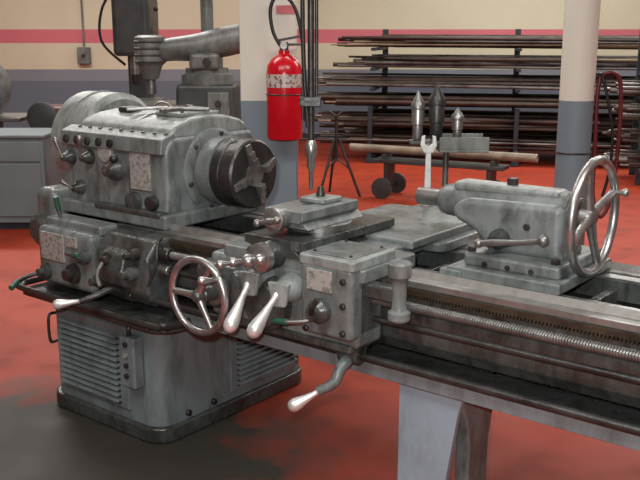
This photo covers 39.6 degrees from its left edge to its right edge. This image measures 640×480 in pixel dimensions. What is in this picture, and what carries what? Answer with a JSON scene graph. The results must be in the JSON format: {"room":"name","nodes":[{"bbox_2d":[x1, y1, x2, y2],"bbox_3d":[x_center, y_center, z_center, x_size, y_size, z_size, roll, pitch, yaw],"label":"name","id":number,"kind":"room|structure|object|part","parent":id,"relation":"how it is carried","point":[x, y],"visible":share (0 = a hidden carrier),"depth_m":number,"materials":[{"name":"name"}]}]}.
{"room":"metal workshop","nodes":[
{"label":"metal workshop","id":0,"kind":"room"},
{"bbox_2d":[0,140,639,479],"bbox_3d":[0.000,0.474,5.546,18.000,0.100,18.600,0,13,0],"label":"floor","id":1,"kind":"structure","parent":0,"point":[349,431],"depth_m":3.88,"materials":[{"name":"red paint"}]},
{"bbox_2d":[0,65,26,127],"bbox_3d":[-3.370,-1.151,9.149,0.800,1.460,0.650,0,13,0],"label":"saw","id":2,"kind":"object","parent":1,"relation":"on","point":[5,85],"visible":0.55,"depth_m":8.87,"materials":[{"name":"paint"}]},
{"bbox_2d":[0,128,62,228],"bbox_3d":[-2.910,-0.556,7.959,1.120,0.830,0.635,0,13,0],"label":"storage cabinet","id":3,"kind":"object","parent":1,"relation":"on","point":[28,165],"visible":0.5,"depth_m":7.68,"materials":[{"name":"metal"}]},
{"bbox_3d":[-2.650,-0.755,7.618,0.500,0.170,0.012,0,13,0],"label":"drawer","id":4,"kind":"part","parent":3,"relation":"part of","materials":[{"name":"paint"}]},
{"bbox_3d":[-2.650,-0.428,7.693,0.500,0.460,0.012,0,13,0],"label":"door","id":5,"kind":"part","parent":3,"relation":"part of","materials":[{"name":"paint"}]},
{"bbox_2d":[27,102,62,127],"bbox_3d":[-2.605,-0.938,9.223,0.750,1.010,0.720,0,13,0],"label":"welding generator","id":6,"kind":"object","parent":1,"relation":"on","point":[40,114],"visible":0.18,"depth_m":8.85,"materials":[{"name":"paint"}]},
{"bbox_3d":[-2.620,-1.255,9.151,0.600,0.260,0.400,0,13,0],"label":"control panel","id":7,"kind":"part","parent":6,"relation":"part of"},
{"bbox_2d":[98,0,164,100],"bbox_3d":[-1.992,-1.685,9.483,0.674,2.350,0.940,0,13,0],"label":"press","id":8,"kind":"object","parent":1,"relation":"on","point":[130,18],"visible":0.5,"depth_m":9.03,"materials":[{"name":"paint"}]},
{"bbox_3d":[-1.700,-2.264,9.125,0.057,0.203,0.018,0,13,0],"label":"feed arm","id":9,"kind":"part","parent":8,"relation":"part of","materials":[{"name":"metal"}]},
{"bbox_2d":[133,0,240,119],"bbox_3d":[-1.197,-2.292,7.990,1.086,4.200,1.000,0,13,0],"label":"machine","id":10,"kind":"object","parent":1,"relation":"on","point":[206,83],"visible":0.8,"depth_m":8.16,"materials":[{"name":"paint"}]},
{"bbox_3d":[-0.930,-1.242,8.112,0.060,0.060,0.030,0,13,0],"label":"knob","id":11,"kind":"part","parent":10,"relation":"part of","materials":[{"name":"metal"}]},
{"bbox_3d":[-0.930,-1.227,8.157,0.200,0.250,0.050,0,13,0],"label":"switch panel","id":12,"kind":"part","parent":10,"relation":"part of","materials":[{"name":"paint"}]},
{"bbox_2d":[8,90,639,479],"bbox_3d":[0.533,0.283,3.041,4.671,1.391,1.310,10,16,37],"label":"lathe","id":13,"kind":"object","parent":1,"relation":"on","point":[184,302],"visible":1,"depth_m":3.02,"materials":[{"name":"paint"}]},
{"bbox_3d":[-1.251,0.159,3.798,0.042,0.042,0.138,12,17,41],"label":"tumbler lever","id":14,"kind":"part","parent":13,"relation":"part of","materials":[{"name":"metal"}]},
{"bbox_3d":[-1.192,0.136,3.839,0.070,0.070,0.064,10,16,37],"label":"knob","id":15,"kind":"part","parent":13,"relation":"part of","materials":[{"name":"paint"}]},
{"bbox_3d":[-1.193,0.390,3.962,0.014,0.147,0.046,10,16,37],"label":"door pull","id":16,"kind":"part","parent":13,"relation":"part of","materials":[{"name":"metal"}]},
{"bbox_3d":[-1.141,0.028,3.798,0.160,0.120,0.009,10,16,37],"label":"chart plate","id":17,"kind":"part","parent":13,"relation":"part of","materials":[{"name":"metal"}]},
{"bbox_3d":[-1.148,-0.404,3.896,0.045,0.092,0.024,5,14,22],"label":"shift lever","id":18,"kind":"part","parent":13,"relation":"part of","materials":[{"name":"metal"}]},
{"bbox_3d":[-1.119,-0.447,3.916,0.036,0.037,0.022,10,16,37],"label":"sight knob","id":19,"kind":"part","parent":13,"relation":"part of","materials":[{"name":"metal"}]},
{"bbox_3d":[-1.110,-0.245,3.909,0.065,0.042,0.024,3,13,15],"label":"shift lever","id":20,"kind":"part","parent":13,"relation":"part of","materials":[{"name":"metal"}]},
{"bbox_3d":[-1.044,0.143,3.719,0.090,0.090,0.064,10,16,37],"label":"knob","id":21,"kind":"part","parent":13,"relation":"part of","materials":[{"name":"metal"}]},
{"bbox_3d":[-1.035,0.010,3.708,0.070,0.045,0.009,10,16,37],"label":"chart plate","id":22,"kind":"part","parent":13,"relation":"part of","materials":[{"name":"metal"}]},
{"bbox_3d":[-1.060,-0.436,3.871,0.036,0.037,0.022,10,16,37],"label":"sight knob","id":23,"kind":"part","parent":13,"relation":"part of","materials":[{"name":"metal"}]},
{"bbox_3d":[-0.997,0.063,3.630,0.022,0.029,0.064,-10,16,-36],"label":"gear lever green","id":24,"kind":"part","parent":13,"relation":"part of","materials":[{"name":"green plastic"}]},
{"bbox_3d":[-1.027,-0.397,3.799,0.024,0.101,0.038,-7,15,-28],"label":"shift lever","id":25,"kind":"part","parent":13,"relation":"part of","materials":[{"name":"metal"}]},
{"bbox_3d":[-0.981,0.076,3.653,0.060,0.060,0.064,10,16,37],"label":"knob","id":26,"kind":"part","parent":13,"relation":"part of","materials":[{"name":"paint"}]},
{"bbox_3d":[-1.001,-0.426,3.825,0.036,0.037,0.022,10,16,37],"label":"sight knob","id":27,"kind":"part","parent":13,"relation":"part of","materials":[{"name":"metal"}]},
{"bbox_3d":[-0.985,0.508,3.863,0.480,0.365,0.019,10,16,37],"label":"door","id":28,"kind":"part","parent":13,"relation":"part of","materials":[{"name":"paint"}]},
{"bbox_3d":[-0.910,0.167,3.616,0.060,0.060,0.064,10,16,37],"label":"knob","id":29,"kind":"part","parent":13,"relation":"part of","materials":[{"name":"paint"}]},
{"bbox_3d":[-0.943,-0.415,3.780,0.036,0.037,0.022,10,16,37],"label":"sight knob","id":30,"kind":"part","parent":13,"relation":"part of","materials":[{"name":"metal"}]},
{"bbox_3d":[-0.866,0.133,3.495,0.034,0.093,0.104,0,13,-2],"label":"lever","id":31,"kind":"part","parent":13,"relation":"part of","materials":[{"name":"metal"}]},
{"bbox_3d":[-0.855,0.213,3.530,0.204,0.059,0.051,-9,16,-34],"label":"clutch lever arm","id":32,"kind":"part","parent":13,"relation":"part of","materials":[{"name":"metal"}]},
{"bbox_3d":[-0.848,0.081,3.546,0.070,0.070,0.064,10,16,37],"label":"knob","id":33,"kind":"part","parent":13,"relation":"part of","materials":[{"name":"metal"}]},
{"bbox_3d":[-0.872,-0.309,3.680,0.022,0.075,0.103,-9,16,-35],"label":"speed lever","id":34,"kind":"part","parent":13,"relation":"part of","materials":[{"name":"metal"}]},
{"bbox_3d":[-0.884,-0.405,3.735,0.036,0.037,0.022,10,16,37],"label":"sight knob","id":35,"kind":"part","parent":13,"relation":"part of","materials":[{"name":"metal"}]},
{"bbox_3d":[-0.842,-0.331,3.632,0.036,0.036,0.036,10,16,37],"label":"speed lever knob","id":36,"kind":"part","parent":13,"relation":"part of","materials":[{"name":"black rubber"}]},
{"bbox_3d":[-0.868,-0.428,3.779,0.665,0.085,0.092,10,16,37],"label":"shoulder rail","id":37,"kind":"part","parent":13,"relation":"part of","materials":[{"name":"metal"}]},
{"bbox_3d":[-0.754,0.136,3.482,0.060,0.060,0.064,10,16,37],"label":"knob","id":38,"kind":"part","parent":13,"relation":"part of","materials":[{"name":"paint"}]},
{"bbox_3d":[-0.738,0.061,3.452,0.050,0.050,0.064,10,16,37],"label":"knob","id":39,"kind":"part","parent":13,"relation":"part of","materials":[{"name":"metal"}]},
{"bbox_2d":[119,326,144,389],"bbox_3d":[-0.769,0.456,3.653,0.100,0.299,0.116,0,13,0],"label":"switch","id":40,"kind":"object","parent":13,"relation":"attached to","point":[131,340],"depth_m":3.63,"materials":[{"name":"metal"}]},
{"bbox_3d":[-0.740,-0.293,3.665,0.120,0.175,0.011,10,16,37],"label":"rating plate","id":41,"kind":"part","parent":13,"relation":"part of","materials":[{"name":"metal"}]},
{"bbox_3d":[-0.697,-0.528,3.944,0.605,0.088,0.450,10,16,37],"label":"headstock lid","id":42,"kind":"part","parent":13,"relation":"part of","materials":[{"name":"paint"}]},
{"bbox_3d":[-0.271,0.220,2.961,0.052,0.165,0.129,10,16,37],"label":"feed lever","id":43,"kind":"part","parent":13,"relation":"part of","materials":[{"name":"metal"}]},
{"bbox_3d":[-0.178,0.242,2.888,0.130,0.147,0.051,-7,14,-27],"label":"feed lever","id":44,"kind":"part","parent":13,"relation":"part of","materials":[{"name":"metal"}]},
{"bbox_3d":[-0.253,0.454,4.099,0.015,0.385,0.470,10,16,37],"label":"door","id":45,"kind":"part","parent":13,"relation":"part of","materials":[{"name":"paint"}]},
{"bbox_3d":[-0.059,0.261,2.885,0.099,0.032,0.025,1,13,6],"label":"green lever stem","id":46,"kind":"part","parent":13,"relation":"part of","materials":[{"name":"metal"}]},
{"bbox_3d":[-0.022,0.211,2.797,0.026,0.071,0.059,-6,14,-24],"label":"half nut lever","id":47,"kind":"part","parent":13,"relation":"part of","materials":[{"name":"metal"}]},
{"bbox_3d":[-0.002,0.129,2.842,0.100,0.070,0.009,10,16,37],"label":"apron plate","id":48,"kind":"part","parent":13,"relation":"part of","materials":[{"name":"metal"}]},
{"bbox_3d":[0.052,0.438,2.887,0.140,0.125,0.063,-9,16,-35],"label":"reverse lever arm","id":49,"kind":"part","parent":13,"relation":"part of","materials":[{"name":"paint"}]},
{"bbox_3d":[0.094,0.032,2.916,0.175,0.005,0.200,10,16,37],"label":"box plate","id":50,"kind":"part","parent":13,"relation":"part of","materials":[{"name":"paint"}]},
{"bbox_3d":[0.579,0.271,2.752,4.250,0.263,0.170,10,16,37],"label":"rail","id":51,"kind":"part","parent":13,"relation":"part of","materials":[{"name":"paint"}]},
{"bbox_3d":[0.593,0.461,2.549,3.870,0.027,0.027,10,16,37],"label":"control rod","id":52,"kind":"part","parent":13,"relation":"part of","materials":[{"name":"metal"}]},
{"bbox_3d":[0.193,0.163,2.806,0.150,0.050,0.050,10,16,37],"label":"thread dial arm","id":53,"kind":"part","parent":13,"relation":"part of","materials":[{"name":"paint"}]},
{"bbox_3d":[0.739,0.355,2.458,3.520,0.022,0.022,10,16,37],"label":"feed rod","id":54,"kind":"part","parent":13,"relation":"part of","materials":[{"name":"metal"}]},
{"bbox_3d":[0.809,0.536,2.450,3.450,0.057,0.037,10,16,37],"label":"trough rail","id":55,"kind":"part","parent":13,"relation":"part of","materials":[{"name":"metal"}]},
{"bbox_3d":[0.865,0.190,3.104,4.250,0.263,0.190,10,16,37],"label":"rail","id":56,"kind":"part","parent":13,"relation":"part of","materials":[{"name":"metal"}]},
{"bbox_3d":[0.357,0.737,2.919,0.248,0.560,0.025,10,16,37],"label":"leg panel","id":57,"kind":"part","parent":13,"relation":"part of","materials":[{"name":"paint"}]},
{"bbox_3d":[0.508,0.010,2.849,0.030,0.030,0.030,10,16,37],"label":"clamp lever","id":58,"kind":"part","parent":13,"relation":"part of","materials":[{"name":"metal"}]},
{"bbox_3d":[0.586,0.008,2.768,0.215,0.057,0.028,12,17,42],"label":"clamp lever","id":59,"kind":"part","parent":13,"relation":"part of","materials":[{"name":"metal"}]},
{"bbox_2d":[507,177,518,185],"bbox_3d":[0.633,-0.191,2.923,0.030,0.027,0.030,10,16,37],"label":"bolt","id":60,"kind":"object","parent":13,"relation":"on","point":[512,181],"depth_m":2.91,"materials":[{"name":"metal"}]},
{"bbox_3d":[0.675,0.002,2.691,0.036,0.036,0.036,10,16,37],"label":"clamp lever knob","id":61,"kind":"part","parent":13,"relation":"part of","materials":[{"name":"metal"}]},
{"bbox_2d":[321,111,360,196],"bbox_3d":[0.203,-0.911,9.366,0.461,0.903,0.460,0,13,0],"label":"stand","id":62,"kind":"object","parent":1,"relation":"on","point":[334,147],"visible":0.96,"depth_m":9.30,"materials":[{"name":"metal"}]},
{"bbox_3d":[0.068,-0.737,9.267,0.028,0.608,0.254,13,18,44],"label":"leg","id":63,"kind":"part","parent":62,"relation":"part of","materials":[{"name":"metal"}]},
{"bbox_3d":[0.133,-0.792,9.503,0.028,0.608,0.254,-3,13,-15],"label":"leg","id":64,"kind":"part","parent":62,"relation":"part of","materials":[{"name":"metal"}]},
{"bbox_3d":[0.170,-1.062,9.297,0.036,0.460,0.036,0,13,0],"label":"stem","id":65,"kind":"part","parent":62,"relation":"part of","materials":[{"name":"metal"}]},
{"bbox_3d":[0.310,-0.752,9.330,0.254,0.608,0.028,3,13,15],"label":"leg","id":66,"kind":"part","parent":62,"relation":"part of","materials":[{"name":"metal"}]},
{"bbox_2d":[371,153,509,198],"bbox_3d":[1.220,-0.631,9.140,1.400,0.450,0.440,6,14,26],"label":"cart","id":67,"kind":"object","parent":1,"relation":"on","point":[381,188],"visible":0.59,"depth_m":9.19,"materials":[{"name":"paint"}]},
{"bbox_2d":[349,143,538,162],"bbox_3d":[1.220,-0.893,9.080,2.000,0.086,0.086,6,14,26],"label":"pipe","id":68,"kind":"object","parent":67,"relation":"on","point":[406,150],"visible":0.97,"depth_m":9.03,"materials":[{"name":"brown metal"}]},
{"bbox_2d":[408,133,489,186],"bbox_3d":[0.548,0.154,3.954,0.330,1.235,0.205,0,13,0],"label":"stand","id":69,"kind":"object","parent":1,"relation":"on","point":[469,142],"visible":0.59,"depth_m":3.75,"materials":[{"name":"metal"}]},
{"bbox_2d":[411,90,425,139],"bbox_3d":[0.418,-0.533,3.800,0.065,0.210,0.065,0,13,0],"label":"lathe center","id":70,"kind":"object","parent":69,"relation":"on","point":[418,106],"visible":0.97,"depth_m":3.78,"materials":[{"name":"metal"}]},
{"bbox_2d":[408,139,438,144],"bbox_3d":[0.503,-0.422,3.825,0.240,0.015,0.080,0,13,0],"label":"shelf","id":71,"kind":"object","parent":69,"relation":"attached to","point":[413,142],"depth_m":3.79,"materials":[{"name":"metal"}]},
{"bbox_2d":[420,135,436,204],"bbox_3d":[0.453,-0.282,3.740,0.069,0.315,0.016,0,13,0],"label":"wrench","id":72,"kind":"object","parent":69,"relation":"hanging from","point":[428,150],"visible":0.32,"depth_m":3.72,"materials":[{"name":"metal"}]},
{"bbox_2d":[428,83,445,139],"bbox_3d":[0.498,-0.547,3.796,0.079,0.240,0.079,0,13,0],"label":"lathe center","id":73,"kind":"object","parent":69,"relation":"on","point":[436,101],"visible":0.88,"depth_m":3.77,"materials":[{"name":"metal"}]},
{"bbox_3d":[0.543,0.160,3.958,0.026,1.180,0.026,0,13,0],"label":"post","id":74,"kind":"part","parent":69,"relation":"part of","materials":[{"name":"grey metal"}]},
{"bbox_2d":[451,108,463,136],"bbox_3d":[0.588,-0.499,3.808,0.058,0.140,0.058,0,13,0],"label":"lathe center","id":75,"kind":"object","parent":69,"relation":"on","point":[457,118],"visible":0.84,"depth_m":3.79,"materials":[{"name":"metal"}]},
{"bbox_2d":[435,146,488,152],"bbox_3d":[0.608,-0.391,3.832,0.210,0.012,0.160,0,13,0],"label":"tray","id":76,"kind":"object","parent":69,"relation":"on","point":[441,149],"depth_m":3.75,"materials":[{"name":"paint"}]},
{"bbox_2d":[299,29,638,166],"bbox_3d":[3.333,-1.977,12.102,7.086,1.750,1.900,2,13,11],"label":"rack","id":77,"kind":"object","parent":1,"relation":"on","point":[515,130],"visible":0.81,"depth_m":11.82,"materials":[{"name":"metal"}]},
{"bbox_3d":[0.665,-1.407,11.855,0.060,0.750,0.060,2,13,11],"label":"post","id":78,"kind":"part","parent":77,"relation":"part of","materials":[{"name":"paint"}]},
{"bbox_3d":[0.829,-2.166,12.548,0.060,0.040,1.520,2,13,11],"label":"arm","id":79,"kind":"part","parent":77,"relation":"part of","materials":[{"name":"paint"}]},
{"bbox_3d":[0.835,-2.426,12.518,0.060,0.040,1.460,2,13,11],"label":"arm","id":80,"kind":"part","parent":77,"relation":"part of","materials":[{"name":"paint"}]},
{"bbox_3d":[0.841,-2.686,12.489,0.060,0.040,1.400,2,13,11],"label":"arm","id":81,"kind":"part","parent":77,"relation":"part of","materials":[{"name":"paint"}]},
{"bbox_3d":[2.530,-1.326,11.502,0.060,0.750,0.060,2,13,11],"label":"post","id":82,"kind":"part","parent":77,"relation":"part of","materials":[{"name":"metal"}]},
{"bbox_2d":[602,33,639,184],"bbox_3d":[5.109,-1.470,9.891,3.699,1.750,1.100,3,13,14],"label":"rack","id":83,"kind":"object","parent":1,"relation":"on","point":[631,112],"visible":0.83,"depth_m":10.21,"materials":[{"name":"metal"}]},
{"bbox_3d":[-0.289,0.438,5.435,0.432,0.020,0.420,0,13,0],"label":"base plate","id":84,"kind":"object","parent":1,"relation":"on","visible":0},
{"bbox_2d":[239,0,296,206],"bbox_3d":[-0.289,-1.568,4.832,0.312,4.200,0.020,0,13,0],"label":"pillar","id":85,"kind":"structure","parent":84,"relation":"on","point":[258,46],"depth_m":4.97,"materials":[{"name":"paint"}]},
{"bbox_2d":[266,0,304,140],"bbox_3d":[-0.198,-0.943,4.845,0.206,0.784,0.214,-10,16,-38],"label":"fire extinguisher","id":86,"kind":"object","parent":85,"relation":"attached to","point":[284,71],"visible":0.91,"depth_m":4.80,"materials":[{"name":"metal"}]},
{"bbox_3d":[-0.155,-1.092,4.808,0.139,0.035,0.024,0,13,0],"label":"handle","id":87,"kind":"part","parent":86,"relation":"part of","materials":[{"name":"metal"}]},
{"bbox_3d":[-0.155,-1.058,4.815,0.120,0.012,0.024,0,13,0],"label":"handle","id":88,"kind":"part","parent":86,"relation":"part of","materials":[{"name":"metal"}]},
{"bbox_2d":[276,5,294,13],"bbox_3d":[-0.185,-1.265,4.885,0.110,0.045,0.008,0,13,0],"label":"tag","id":89,"kind":"object","parent":85,"relation":"attached to","point":[280,9],"visible":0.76,"depth_m":4.88,"materials":[{"name":"red"}]},
{"bbox_2d":[296,0,297,199],"bbox_3d":[-0.289,-1.631,5.105,0.312,4.200,0.020,0,13,0],"label":"flange","id":90,"kind":"object","parent":84,"relation":"on","point":[296,0],"visible":0.02,"depth_m":5.34,"materials":[{"name":"paint"}]},
{"bbox_3d":[1.455,0.460,5.337,0.340,0.020,0.340,0,13,0],"label":"base plate","id":91,"kind":"object","parent":1,"relation":"on","visible":0},
{"bbox_2d":[554,0,600,245],"bbox_3d":[1.455,-1.577,4.871,0.192,4.200,0.192,0,13,0],"label":"column","id":92,"kind":"structure","parent":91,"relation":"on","point":[581,17],"depth_m":4.96,"materials":[{"name":"paint"}]},
{"bbox_2d":[555,150,591,154],"bbox_3d":[1.455,-0.505,5.116,0.204,0.012,0.204,0,13,0],"label":"strap","id":93,"kind":"object","parent":92,"relation":"attached to","point":[557,152],"visible":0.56,"depth_m":5.03,"materials":[{"name":"metal"}]},
{"bbox_2d":[592,70,622,218],"bbox_3d":[1.631,-0.535,5.084,0.172,0.856,0.090,0,13,0],"label":"coil","id":94,"kind":"object","parent":92,"relation":"hanging from","point":[601,76],"visible":0.82,"depth_m":5.04,"materials":[{"name":"rubber"}]},
{"bbox_2d":[0,0,639,132],"bbox_3d":[0.000,-3.698,14.131,18.000,4.200,0.200,0,13,0],"label":"wall","id":95,"kind":"structure","parent":0,"point":[40,40],"depth_m":14.12,"materials":[{"name":"paint"}]},
{"bbox_2d":[77,0,90,63],"bbox_3d":[-3.750,-4.231,13.840,0.200,2.930,0.130,0,13,0],"label":"electrical box","id":96,"kind":"object","parent":95,"relation":"attached to","point":[83,53],"visible":1,"depth_m":14.10,"materials":[{"name":"paint"}]},
{"bbox_2d":[302,133,349,137],"bbox_3d":[0.000,-1.683,14.470,18.000,0.120,0.040,0,13,0],"label":"baseboard","id":97,"kind":"structure","parent":95,"relation":"attached to","point":[304,135],"depth_m":14.45,"materials":[{"name":"paint"}]},
{"bbox_3d":[0.000,-3.706,4.537,18.400,0.100,18.900,0,13,0],"label":"ceiling","id":98,"kind":"structure","parent":0,"visible":0},
{"bbox_2d":[299,0,320,189],"bbox_3d":[-0.037,-1.736,3.213,0.085,3.150,0.048,0,13,0],"label":"air hose","id":99,"kind":"object","parent":98,"relation":"hanging from","point":[308,100],"visible":1,"depth_m":3.46,"materials":[{"name":"rubber"}]}
]}

